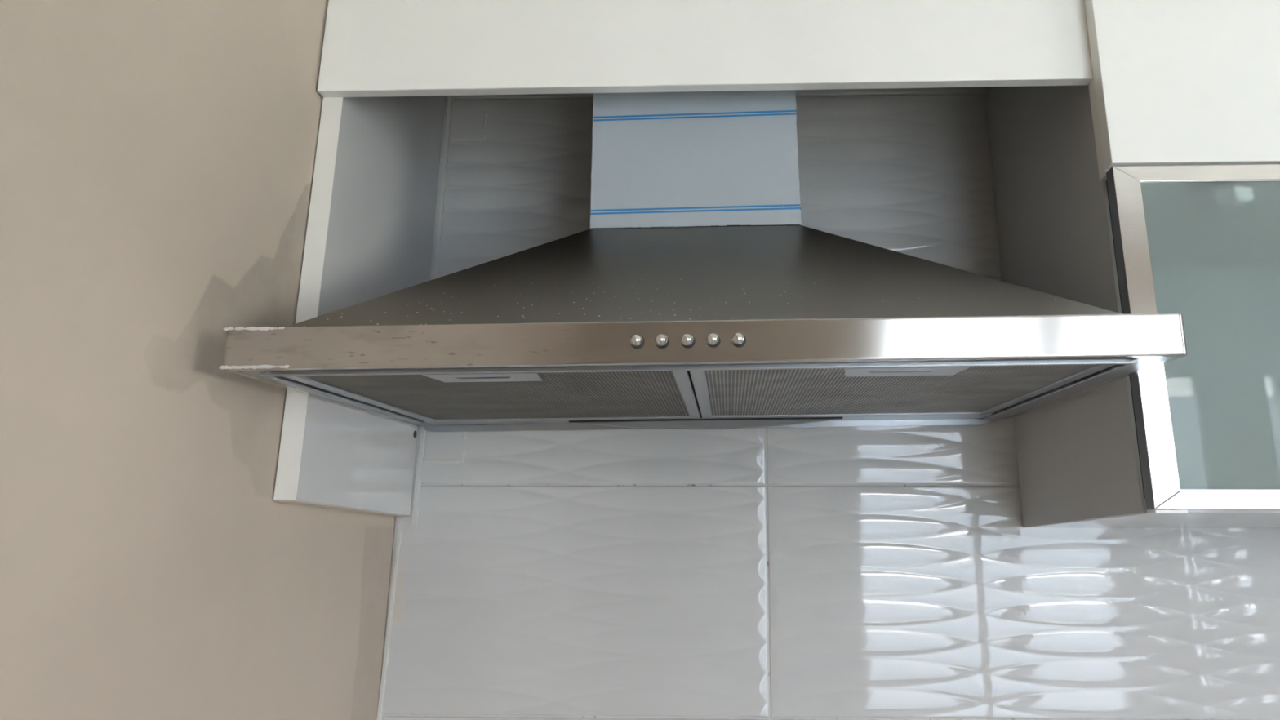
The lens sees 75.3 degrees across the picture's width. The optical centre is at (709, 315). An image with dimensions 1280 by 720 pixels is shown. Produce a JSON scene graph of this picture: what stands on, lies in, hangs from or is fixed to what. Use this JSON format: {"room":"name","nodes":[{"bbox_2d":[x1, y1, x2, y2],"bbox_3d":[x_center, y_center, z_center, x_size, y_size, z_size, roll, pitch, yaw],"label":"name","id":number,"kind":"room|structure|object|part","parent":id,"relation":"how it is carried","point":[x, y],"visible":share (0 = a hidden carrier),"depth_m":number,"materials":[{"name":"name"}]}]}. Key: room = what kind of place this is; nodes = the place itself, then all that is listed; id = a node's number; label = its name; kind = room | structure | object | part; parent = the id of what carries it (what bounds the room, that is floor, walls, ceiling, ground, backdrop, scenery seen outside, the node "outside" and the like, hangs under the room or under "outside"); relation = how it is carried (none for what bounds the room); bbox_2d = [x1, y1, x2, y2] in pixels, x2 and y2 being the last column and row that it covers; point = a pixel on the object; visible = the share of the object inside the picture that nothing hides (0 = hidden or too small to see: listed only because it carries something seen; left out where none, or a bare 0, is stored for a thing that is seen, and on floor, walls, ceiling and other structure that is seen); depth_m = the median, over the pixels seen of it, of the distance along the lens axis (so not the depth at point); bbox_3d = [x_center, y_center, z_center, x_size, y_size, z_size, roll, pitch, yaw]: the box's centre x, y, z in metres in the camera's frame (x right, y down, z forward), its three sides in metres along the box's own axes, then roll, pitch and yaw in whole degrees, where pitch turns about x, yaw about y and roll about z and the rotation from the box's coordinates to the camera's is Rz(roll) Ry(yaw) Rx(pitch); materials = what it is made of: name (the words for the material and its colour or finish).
{"room":"kitchen","nodes":[
{"label":"kitchen","id":0,"kind":"room"},
{"bbox_2d":[0,0,395,719],"bbox_3d":[-0.607,0.074,-0.371,0.192,2.600,3.253,0,-14,1],"label":"wall","id":1,"kind":"structure","parent":0,"point":[157,157],"depth_m":0.74,"materials":[{"name":"beige paint"}]},
{"bbox_2d":[380,86,1279,719],"bbox_3d":[1.363,0.467,1.229,3.920,2.600,0.140,0,-14,1],"label":"wall","id":2,"kind":"structure","parent":0,"point":[866,572],"depth_m":1.21,"materials":[{"name":"white tile"}]},
{"bbox_2d":[376,520,402,719],"bbox_3d":[-0.469,0.528,1.186,0.020,0.455,0.006,0,-14,1],"label":"trim","id":3,"kind":"structure","parent":2,"relation":"attached to","point":[382,690],"depth_m":1.20,"materials":[{"name":"grey"}]},
{"bbox_2d":[411,95,454,528],"bbox_3d":[-0.442,-0.029,1.322,0.015,0.718,0.005,0,-14,1],"label":"trim","id":4,"kind":"structure","parent":2,"relation":"attached to","point":[439,230],"depth_m":1.34,"materials":[{"name":"grey"}]},
{"bbox_2d":[424,431,467,463],"bbox_3d":[-0.403,0.191,1.268,0.063,0.074,0.003,0,-14,1],"label":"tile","id":5,"kind":"structure","parent":2,"relation":"attached to","point":[442,447],"depth_m":1.26,"materials":[{"name":"white tile"}]},
{"bbox_2d":[450,106,488,141],"bbox_3d":[-0.404,-0.323,1.394,0.060,0.064,0.003,0,-14,1],"label":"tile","id":6,"kind":"structure","parent":2,"relation":"attached to","point":[468,122],"depth_m":1.39,"materials":[{"name":"white tile"}]},
{"bbox_2d":[273,0,1093,516],"bbox_3d":[-0.007,-0.248,1.175,0.944,1.040,0.350,0,-14,2],"label":"upper cabinet","id":7,"kind":"object","parent":2,"relation":"attached to","point":[388,68],"visible":1,"depth_m":1.02,"materials":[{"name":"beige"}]},
{"bbox_3d":[-0.466,-0.243,1.200,0.025,1.039,0.332,0,-14,2],"label":"panel","id":8,"kind":"part","parent":7,"relation":"part of","materials":[{"name":"white wood"}]},
{"bbox_3d":[-0.012,-0.535,1.073,0.943,0.530,0.017,0,-14,2],"label":"door","id":9,"kind":"part","parent":7,"relation":"part of","materials":[{"name":"white plastic"}]},
{"bbox_2d":[218,89,1186,431],"bbox_3d":[-0.008,-0.314,1.111,0.901,0.882,0.519,-1,-14,1],"label":"range hood","id":10,"kind":"object","parent":2,"relation":"attached to","point":[695,282],"visible":1,"depth_m":0.89,"materials":[{"name":"metal"}]},
{"bbox_3d":[-0.223,0.061,0.827,0.113,0.002,0.047,-1,-14,1],"label":"handle","id":11,"kind":"part","parent":10,"relation":"part of","materials":[{"name":"grey metal"}]},
{"bbox_3d":[-0.003,0.103,1.017,0.881,0.007,0.496,-1,-14,1],"label":"underside plate","id":12,"kind":"part","parent":10,"relation":"part of","materials":[{"name":"metal"}]},
{"bbox_3d":[0.191,0.055,0.819,0.121,0.002,0.047,-1,-14,1],"label":"handle","id":13,"kind":"part","parent":10,"relation":"part of","materials":[{"name":"grey metal"}]},
{"bbox_2d":[985,0,1279,528],"bbox_3d":[0.885,-0.249,1.137,0.862,1.054,0.383,0,-14,2],"label":"upper cabinet","id":14,"kind":"object","parent":2,"relation":"attached to","point":[1152,184],"visible":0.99,"depth_m":1.01,"materials":[{"name":"white laminate"}]},
{"bbox_3d":[0.465,-0.241,1.171,0.004,1.054,0.342,0,-14,0],"label":"panel","id":15,"kind":"part","parent":14,"relation":"part of","materials":[{"name":"grey plastic"}]},
{"bbox_3d":[0.888,0.248,1.026,0.856,0.036,0.362,0,-14,2],"label":"panel","id":16,"kind":"part","parent":14,"relation":"part of","materials":[{"name":"white wood"}]},
{"bbox_3d":[0.879,-0.489,1.008,0.843,0.648,0.020,0,-14,2],"label":"door","id":17,"kind":"part","parent":14,"relation":"part of","materials":[{"name":"white plastic"}]},
{"bbox_3d":[0.878,0.014,0.886,0.842,0.379,0.018,0,-14,2],"label":"glass door","id":18,"kind":"part","parent":14,"relation":"part of","materials":[{"name":"metal"}]},
{"bbox_3d":[0.895,-0.212,1.322,0.816,0.997,0.004,0,-14,2],"label":"panel","id":19,"kind":"part","parent":14,"relation":"part of","materials":[{"name":"teal glass"}]}
]}

